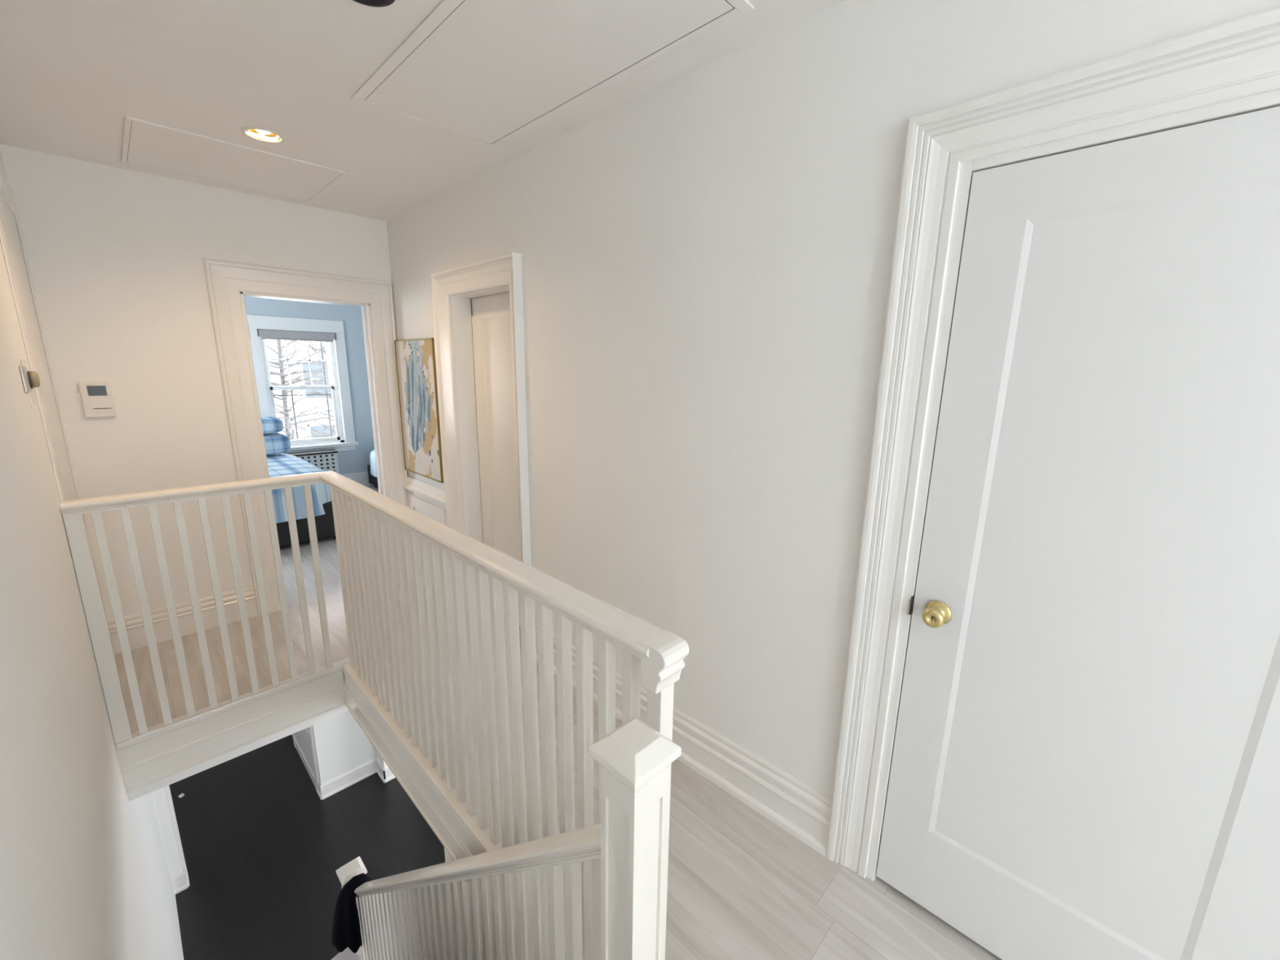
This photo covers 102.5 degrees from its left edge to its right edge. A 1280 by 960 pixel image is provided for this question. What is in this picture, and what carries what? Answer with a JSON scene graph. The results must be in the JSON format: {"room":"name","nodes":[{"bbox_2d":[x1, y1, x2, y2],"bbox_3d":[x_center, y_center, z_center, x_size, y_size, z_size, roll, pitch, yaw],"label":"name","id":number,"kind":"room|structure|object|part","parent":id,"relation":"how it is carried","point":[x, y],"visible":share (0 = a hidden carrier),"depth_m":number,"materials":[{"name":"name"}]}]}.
{"room":"upstairs hallway landing","nodes":[
{"label":"upstairs hallway landing","id":0,"kind":"room"},
{"bbox_2d":[0,147,183,959],"bbox_3d":[-0.364,1.488,0.300,9.055,4.953,0.120,13,17,43],"label":"wall","id":1,"kind":"structure","parent":0,"point":[85,873],"depth_m":1.27,"materials":[{"name":"white paint"}]},
{"bbox_2d":[18,359,39,407],"bbox_3d":[-2.074,-0.330,1.755,0.260,0.160,0.025,13,17,43],"label":"light switch","id":2,"kind":"object","parent":1,"relation":"attached to","point":[30,380],"depth_m":1.77,"materials":[{"name":"silver metal"}]},
{"bbox_3d":[-2.023,-0.332,1.691,0.100,0.083,0.007,13,17,43],"label":"bracket plate","id":3,"kind":"part","parent":2,"relation":"part of","materials":[{"name":"silver metal"}]},
{"bbox_3d":[-2.122,-0.353,1.802,0.057,0.057,0.021,13,17,43],"label":"latch knob","id":4,"kind":"part","parent":2,"relation":"part of","materials":[{"name":"beige plastic"}]},
{"bbox_2d":[0,191,77,501],"bbox_3d":[-2.569,-0.050,2.293,0.710,2.230,0.003,13,17,43],"label":"door","id":5,"kind":"structure","parent":1,"relation":"in","point":[8,221],"depth_m":2.18,"materials":[{"name":"white paint"}]},
{"bbox_2d":[0,169,114,652],"bbox_3d":[-2.568,-0.106,2.284,0.955,2.363,0.006,13,17,43],"label":"trim","id":6,"kind":"structure","parent":1,"relation":"attached to","point":[5,188],"depth_m":1.99,"materials":[{"name":"white paint"}]},
{"bbox_2d":[115,668,345,793],"bbox_3d":[-1.915,1.182,2.501,0.014,0.226,0.865,13,17,43],"label":"trim","id":7,"kind":"structure","parent":1,"relation":"attached to","point":[143,763],"depth_m":2.45,"materials":[{"name":"white paint"}]},
{"bbox_2d":[152,786,182,876],"bbox_3d":[-3.615,2.142,3.793,0.145,2.100,0.116,13,17,43],"label":"wall","id":8,"kind":"structure","parent":0,"point":[160,796],"depth_m":3.87,"materials":[{"name":"white paint"}]},
{"bbox_2d":[164,785,187,873],"bbox_3d":[-3.586,2.128,3.860,0.110,2.100,0.021,13,17,43],"label":"trim","id":9,"kind":"structure","parent":8,"relation":"attached to","point":[167,788],"depth_m":3.95,"materials":[{"name":"white paint"}]},
{"bbox_2d":[171,866,190,894],"bbox_3d":[-3.596,3.091,4.017,0.167,0.150,0.088,13,17,43],"label":"baseboard","id":10,"kind":"structure","parent":8,"relation":"attached to","point":[180,881],"depth_m":3.97,"materials":[{"name":"white paint"}]},
{"bbox_2d":[0,143,391,620],"bbox_3d":[-2.095,-0.463,3.517,0.130,2.553,2.495,13,17,43],"label":"wall","id":11,"kind":"structure","parent":0,"point":[115,256],"depth_m":2.80,"materials":[{"name":"white paint"}]},
{"bbox_2d":[78,382,115,417],"bbox_3d":[-2.813,-0.416,2.667,0.024,0.179,0.113,13,17,43],"label":"thermostat","id":12,"kind":"object","parent":11,"relation":"attached to","point":[97,400],"visible":1,"depth_m":2.66,"materials":[{"name":"white plastic"}]},
{"bbox_2d":[106,586,257,653],"bbox_3d":[-2.702,0.828,3.074,0.020,0.200,0.661,13,17,43],"label":"baseboard","id":13,"kind":"structure","parent":11,"relation":"attached to","point":[134,623],"depth_m":3.05,"materials":[{"name":"white paint"}]},
{"bbox_2d":[203,258,408,616],"bbox_3d":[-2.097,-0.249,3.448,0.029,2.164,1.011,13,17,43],"label":"trim","id":14,"kind":"structure","parent":11,"relation":"attached to","point":[225,280],"depth_m":3.19,"materials":[{"name":"white paint"}]},
{"bbox_2d":[128,705,348,800],"bbox_3d":[-1.294,0.978,4.145,9.200,0.095,4.700,13,17,43],"label":"ceiling","id":15,"kind":"structure","parent":0,"point":[139,793],"depth_m":2.52,"materials":[{"name":"white paint"}]},
{"bbox_2d":[168,734,444,959],"bbox_3d":[-1.328,3.126,4.610,9.200,0.100,4.700,13,17,43],"label":"floor","id":16,"kind":"structure","parent":0,"point":[263,851],"depth_m":4.34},
{"bbox_3d":[-1.157,2.436,1.971,2.391,2.370,0.834,13,17,43],"label":"stairs","id":17,"kind":"structure","parent":16,"relation":"on","visible":0},
{"bbox_2d":[331,946,361,959],"bbox_3d":[-1.602,2.737,2.779,0.200,0.224,0.180,9,15,33],"label":"carton","id":18,"kind":"object","parent":17,"relation":"on","point":[347,954],"visible":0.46,"depth_m":2.82,"materials":[{"name":"white cardboard"}]},
{"bbox_2d":[335,716,681,959],"bbox_3d":[-0.819,1.921,2.022,2.327,3.364,0.124,13,17,43],"label":"banister","id":19,"kind":"object","parent":17,"relation":"on","point":[507,903],"visible":0.95,"depth_m":1.17,"materials":[{"name":"white paint"}]},
{"bbox_2d":[331,872,372,953],"bbox_3d":[-1.558,2.345,2.772,0.247,0.433,0.117,-2,13,-15],"label":"jacket","id":20,"kind":"object","parent":19,"relation":"hanging from","point":[346,930],"visible":0.83,"depth_m":2.75,"materials":[{"name":"black fabric"}]},
{"bbox_3d":[-1.620,2.799,3.003,0.096,1.210,0.096,13,17,43],"label":"newel post","id":21,"kind":"part","parent":19,"relation":"part of","materials":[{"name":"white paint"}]},
{"bbox_3d":[-0.812,1.487,1.924,2.115,2.035,0.073,13,17,43],"label":"handrail","id":22,"kind":"part","parent":19,"relation":"part of","materials":[{"name":"white paint"}]},
{"bbox_3d":[-0.016,0.950,1.018,0.086,0.913,0.086,13,17,43],"label":"newel post","id":23,"kind":"part","parent":19,"relation":"part of","materials":[{"name":"white paint"}]},
{"bbox_2d":[244,296,374,474],"bbox_3d":[-4.413,-1.054,6.081,0.180,2.553,4.200,13,17,43],"label":"wall","id":24,"kind":"structure","parent":0,"point":[357,460],"depth_m":6.61,"materials":[{"name":"blue paint"}]},
{"bbox_2d":[257,328,336,342],"bbox_3d":[-4.081,-1.719,6.134,0.065,0.111,0.794,13,17,43],"label":"roller shade","id":25,"kind":"object","parent":24,"relation":"attached to","point":[264,334],"visible":1,"depth_m":6.10,"materials":[{"name":"grey fabric"}]},
{"bbox_2d":[246,314,358,453],"bbox_3d":[-4.112,-1.134,6.292,0.175,1.629,1.040,13,17,43],"label":"window","id":26,"kind":"structure","parent":24,"relation":"attached to","point":[336,357],"depth_m":6.34,"materials":[{"name":"white paint"}]},
{"bbox_3d":[-4.159,-1.447,6.266,0.035,0.684,0.694,13,17,43],"label":"sash","id":27,"kind":"part","parent":26,"relation":"part of","materials":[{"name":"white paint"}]},
{"bbox_3d":[-4.147,-1.118,6.321,0.090,1.391,0.796,13,17,43],"label":"frame","id":28,"kind":"part","parent":26,"relation":"part of","materials":[{"name":"white paint"}]},
{"bbox_3d":[-4.140,-0.810,6.375,0.035,0.694,0.694,13,17,43],"label":"sash","id":29,"kind":"part","parent":26,"relation":"part of","materials":[{"name":"white paint"}]},
{"bbox_3d":[-4.102,-0.384,6.433,0.115,0.105,1.040,13,17,43],"label":"sill","id":30,"kind":"part","parent":26,"relation":"part of","materials":[{"name":"white paint"}]},
{"bbox_2d":[273,340,332,439],"bbox_3d":[-4.261,-0.917,6.528,0.190,2.300,1.200,13,17,43],"label":"guard","id":31,"kind":"object","parent":24,"relation":"attached to","point":[291,394],"visible":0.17,"depth_m":6.63,"materials":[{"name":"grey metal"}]},
{"bbox_2d":[341,471,372,485],"bbox_3d":[-4.360,0.117,6.263,0.020,0.190,4.200,13,17,43],"label":"baseboard","id":32,"kind":"structure","parent":24,"relation":"attached to","point":[362,477],"depth_m":6.87,"materials":[{"name":"white paint"}]},
{"bbox_2d":[312,711,387,784],"bbox_3d":[-2.689,1.923,4.868,0.345,2.100,0.752,13,17,43],"label":"wall","id":33,"kind":"structure","parent":0,"point":[341,745],"depth_m":4.88,"materials":[{"name":"white paint"}]},
{"bbox_2d":[315,757,395,799],"bbox_3d":[-2.695,2.883,5.040,0.855,0.150,0.210,-4,13,-23],"label":"baseboard","id":34,"kind":"structure","parent":33,"relation":"attached to","point":[336,784],"depth_m":5.01,"materials":[{"name":"white paint"}]},
{"bbox_2d":[0,0,844,221],"bbox_3d":[0.614,-1.050,0.106,8.205,0.120,1.895,13,17,43],"label":"ceiling","id":35,"kind":"structure","parent":0,"point":[72,72],"depth_m":1.79,"materials":[{"name":"white paint"}]},
{"bbox_2d":[120,115,348,201],"bbox_3d":[-2.003,-1.555,2.557,0.675,0.009,0.813,13,17,43],"label":"ceiling panel","id":36,"kind":"object","parent":35,"relation":"attached to","point":[152,145],"visible":1,"depth_m":2.50,"materials":[{"name":"white paint"}]},
{"bbox_2d":[240,125,285,143],"bbox_3d":[-1.607,-1.504,2.189,0.156,0.072,0.156,13,17,43],"label":"recessed light","id":37,"kind":"object","parent":35,"relation":"in","point":[271,135],"visible":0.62,"depth_m":2.20,"materials":[{"name":"white plastic"}]},
{"bbox_3d":[-1.607,-1.509,2.188,0.060,0.061,0.060,13,17,43],"label":"lamp bulb","id":38,"kind":"part","parent":37,"relation":"part of","materials":[{"name":"beige glass"}]},
{"bbox_2d":[352,0,395,7],"bbox_3d":[-0.711,-1.298,1.316,0.154,0.067,0.154,13,17,43],"label":"recessed light","id":39,"kind":"object","parent":35,"relation":"in","point":[376,3],"visible":1,"depth_m":1.38,"materials":[{"name":"black metal"}]},
{"bbox_2d":[350,0,754,149],"bbox_3d":[-0.378,-1.331,1.632,1.343,0.006,0.592,13,17,43],"label":"attic hatch","id":40,"kind":"object","parent":35,"relation":"attached to","point":[486,73],"visible":1,"depth_m":1.60,"materials":[{"name":"white paint"}]},
{"bbox_2d":[444,847,453,862],"bbox_3d":[0.205,2.669,1.405,2.780,2.195,0.100,13,17,43],"label":"wall","id":41,"kind":"structure","parent":0,"point":[447,857],"depth_m":2.10,"materials":[{"name":"white paint"}]},
{"bbox_2d":[342,669,565,959],"bbox_3d":[-0.800,1.301,2.024,2.293,0.224,0.020,13,17,43],"label":"trim","id":42,"kind":"structure","parent":41,"relation":"attached to","point":[458,842],"depth_m":2.18,"materials":[{"name":"white paint"}]},
{"bbox_2d":[470,291,510,537],"bbox_3d":[-0.783,-0.094,3.094,0.765,2.050,0.050,13,17,43],"label":"wall","id":43,"kind":"structure","parent":0,"point":[500,302],"depth_m":2.97,"materials":[{"name":"white paint"}]},
{"bbox_2d":[471,311,519,626],"bbox_3d":[-0.786,-0.021,3.107,0.665,1.891,0.040,13,17,43],"label":"door","id":44,"kind":"structure","parent":43,"relation":"in","point":[491,333],"depth_m":3.12,"materials":[{"name":"white paint"}]},
{"bbox_3d":[-0.785,-0.128,3.084,0.435,1.631,0.040,13,17,43],"label":"panel","id":45,"kind":"part","parent":44,"relation":"part of","materials":[{"name":"white paint"}]},
{"bbox_2d":[114,484,1001,959],"bbox_3d":[-0.245,1.226,2.354,11.778,0.200,4.200,13,17,43],"label":"floor","id":46,"kind":"structure","parent":0,"point":[741,886],"depth_m":1.70,"materials":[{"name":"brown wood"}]},
{"bbox_2d":[266,453,336,546],"bbox_3d":[-3.895,0.182,4.989,2.071,0.615,1.368,13,17,43],"label":"bed","id":47,"kind":"object","parent":46,"relation":"on","point":[280,464],"visible":0.15,"depth_m":4.61,"materials":[{"name":"blue fabric"}]},
{"bbox_2d":[263,432,290,455],"bbox_3d":[-4.227,-0.380,5.543,0.480,0.223,0.720,11,16,40],"label":"pillow","id":48,"kind":"object","parent":47,"relation":"on","point":[275,442],"visible":0.29,"depth_m":5.56,"materials":[{"name":"blue fabric"}]},
{"bbox_2d":[261,416,283,434],"bbox_3d":[-4.259,-0.576,5.493,0.720,0.167,0.480,-10,16,-42],"label":"pillow","id":49,"kind":"object","parent":48,"relation":"on","point":[270,424],"visible":0.35,"depth_m":5.50,"materials":[{"name":"blue fabric"}]},
{"bbox_3d":[-3.897,0.278,5.008,1.990,0.320,1.290,13,17,43],"label":"frame","id":50,"kind":"part","parent":47,"relation":"part of","materials":[{"name":"black wood"}]},
{"bbox_2d":[286,448,338,473],"bbox_3d":[-4.160,-0.062,6.295,0.164,0.532,0.835,13,17,43],"label":"radiator","id":51,"kind":"object","parent":46,"relation":"on","point":[326,460],"visible":0.23,"depth_m":6.39,"materials":[{"name":"white metal"}]},
{"bbox_2d":[367,449,377,487],"bbox_3d":[-2.803,-0.132,6.705,1.421,0.535,1.047,13,17,43],"label":"bed","id":52,"kind":"object","parent":46,"relation":"on","point":[371,468],"visible":0.06,"depth_m":6.65,"materials":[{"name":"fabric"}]},
{"bbox_3d":[-2.804,-0.041,6.723,1.340,0.250,0.970,13,17,43],"label":"frame","id":53,"kind":"part","parent":52,"relation":"part of","materials":[{"name":"black wood"}]},
{"bbox_2d":[369,449,377,477],"bbox_3d":[-2.800,-0.228,6.685,1.431,0.338,1.052,13,17,43],"label":"quilt","id":54,"kind":"object","parent":52,"relation":"on","point":[373,473],"depth_m":6.59,"materials":[{"name":"fabric"}]},
{"bbox_2d":[59,471,688,959],"bbox_3d":[-1.071,0.723,1.617,2.349,1.071,0.942,13,17,43],"label":"stair railing","id":55,"kind":"object","parent":46,"relation":"on","point":[424,600],"visible":0.94,"depth_m":1.86,"materials":[{"name":"white paint"}]},
{"bbox_3d":[-2.189,0.612,2.081,0.040,1.002,0.052,13,17,43],"label":"half post","id":56,"kind":"part","parent":55,"relation":"part of","materials":[{"name":"white paint"}]},
{"bbox_3d":[-1.895,1.054,2.495,0.055,0.028,0.919,13,17,43],"label":"shoe rail","id":57,"kind":"part","parent":55,"relation":"part of","materials":[{"name":"white paint"}]},
{"bbox_3d":[-1.079,0.220,1.524,2.306,0.050,0.942,13,17,43],"label":"handrail","id":58,"kind":"part","parent":55,"relation":"part of","materials":[{"name":"white paint"}]},
{"bbox_3d":[-0.762,1.176,2.010,2.260,0.028,0.081,13,17,43],"label":"shoe rail","id":59,"kind":"part","parent":55,"relation":"part of","materials":[{"name":"white paint"}]},
{"bbox_3d":[0.035,0.877,1.151,0.040,1.000,0.040,13,17,43],"label":"post","id":60,"kind":"part","parent":55,"relation":"part of","materials":[{"name":"white paint"}]},
{"bbox_2d":[386,0,1279,798],"bbox_3d":[1.225,0.130,1.018,8.205,2.553,0.140,13,17,43],"label":"wall","id":61,"kind":"structure","parent":0,"point":[707,256],"depth_m":1.76,"materials":[{"name":"white paint"}]},
{"bbox_2d":[394,337,443,482],"bbox_3d":[-1.505,-0.483,3.511,0.603,0.923,0.035,13,17,43],"label":"painting","id":62,"kind":"object","parent":61,"relation":"attached to","point":[415,362],"visible":0.79,"depth_m":3.48,"materials":[{"name":"fabric"}]},
{"bbox_2d":[403,475,446,524],"bbox_3d":[-1.515,0.413,3.692,0.685,0.785,0.048,13,17,43],"label":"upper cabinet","id":63,"kind":"object","parent":61,"relation":"attached to","point":[428,500],"visible":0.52,"depth_m":3.62,"materials":[{"name":"white paint"}]},
{"bbox_3d":[-1.519,0.444,3.699,0.600,0.604,0.012,13,17,43],"label":"cabinet door","id":64,"kind":"part","parent":63,"relation":"part of","materials":[{"name":"white paint"}]},
{"bbox_2d":[429,252,531,565],"bbox_3d":[-0.928,-0.116,2.994,0.907,2.132,0.050,13,17,43],"label":"trim","id":65,"kind":"structure","parent":61,"relation":"attached to","point":[505,269],"depth_m":2.85,"materials":[{"name":"white paint"}]},
{"bbox_2d":[535,623,831,857],"bbox_3d":[0.009,1.034,2.304,1.736,0.203,0.043,12,17,42],"label":"baseboard","id":66,"kind":"structure","parent":61,"relation":"attached to","point":[803,811],"depth_m":1.94,"materials":[{"name":"white paint"}]},
{"bbox_2d":[826,5,1279,878],"bbox_3d":[1.033,0.271,1.145,1.076,2.217,0.031,13,17,43],"label":"trim","id":67,"kind":"structure","parent":61,"relation":"attached to","point":[1238,58],"depth_m":1.29,"materials":[{"name":"white paint"}]},
{"bbox_2d":[866,88,1279,880],"bbox_3d":[1.083,0.321,1.207,0.826,2.099,0.122,13,17,43],"label":"trim","id":68,"kind":"structure","parent":61,"relation":"attached to","point":[1268,100],"depth_m":1.29,"materials":[{"name":"white paint"}]},
{"bbox_3d":[0.770,0.357,1.460,0.008,0.048,0.024,13,17,43],"label":"strike plate","id":69,"kind":"part","parent":68,"relation":"part of","materials":[{"name":"silver metal"}]},
{"bbox_2d":[875,106,1279,959],"bbox_3d":[1.038,0.334,1.162,0.768,2.043,0.103,13,17,43],"label":"door","id":70,"kind":"structure","parent":61,"relation":"in","point":[1086,762],"depth_m":1.15,"materials":[{"name":"white paint"}]},
{"bbox_3d":[0.795,0.365,1.384,0.066,0.066,0.063,13,17,43],"label":"knob","id":71,"kind":"part","parent":70,"relation":"part of","materials":[{"name":"gold metal"}]},
{"bbox_3d":[-3.489,1.837,5.210,1.290,2.100,0.132,13,17,43],"label":"wall","id":72,"kind":"structure","parent":0,"visible":0},
{"bbox_2d":[292,725,319,791],"bbox_3d":[-3.342,1.892,4.966,0.950,2.106,0.025,13,17,43],"label":"trim","id":73,"kind":"structure","parent":72,"relation":"attached to","point":[303,740],"depth_m":5.00,"materials":[{"name":"white paint"}]},
{"bbox_3d":[-20.964,1.386,28.491,51.622,0.200,70.000,13,17,43],"label":"ground","id":74,"kind":"structure","parent":0,"visible":0},
{"bbox_2d":[265,339,336,439],"bbox_3d":[-13.587,-7.866,26.378,6.080,19.000,24.000,13,17,43],"label":"apartment building","id":75,"kind":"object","parent":74,"relation":"on","point":[271,354],"visible":0.02,"depth_m":22.06,"materials":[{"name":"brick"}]},
{"bbox_3d":[-14.034,-4.339,22.384,0.015,1.500,1.040,13,17,43],"label":"pane","id":76,"kind":"part","parent":75,"relation":"part of","materials":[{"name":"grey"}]},
{"bbox_3d":[-14.075,-1.686,22.958,0.015,1.500,1.040,13,17,43],"label":"pane","id":77,"kind":"part","parent":75,"relation":"part of","materials":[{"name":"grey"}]},
{"bbox_2d":[266,339,336,439],"bbox_3d":[-7.382,-1.269,10.537,6.439,13.003,3.335,-4,13,-23],"label":"bare tree","id":78,"kind":"object","parent":74,"relation":"on","point":[282,375],"visible":0.19,"depth_m":10.45,"materials":[{"name":"grey plant"}]},
{"bbox_2d":[269,341,335,426],"bbox_3d":[-8.476,-2.822,15.266,3.343,14.003,6.840,13,17,43],"label":"bare tree","id":79,"kind":"object","parent":74,"relation":"on","point":[302,341],"visible":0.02,"depth_m":14.59,"materials":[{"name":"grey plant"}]},
{"bbox_2d":[271,340,335,439],"bbox_3d":[-7.908,-1.963,13.703,3.202,13.003,6.676,13,17,43],"label":"bare tree","id":80,"kind":"object","parent":74,"relation":"on","point":[313,348],"visible":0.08,"depth_m":12.95,"materials":[{"name":"grey plant"}]}
]}

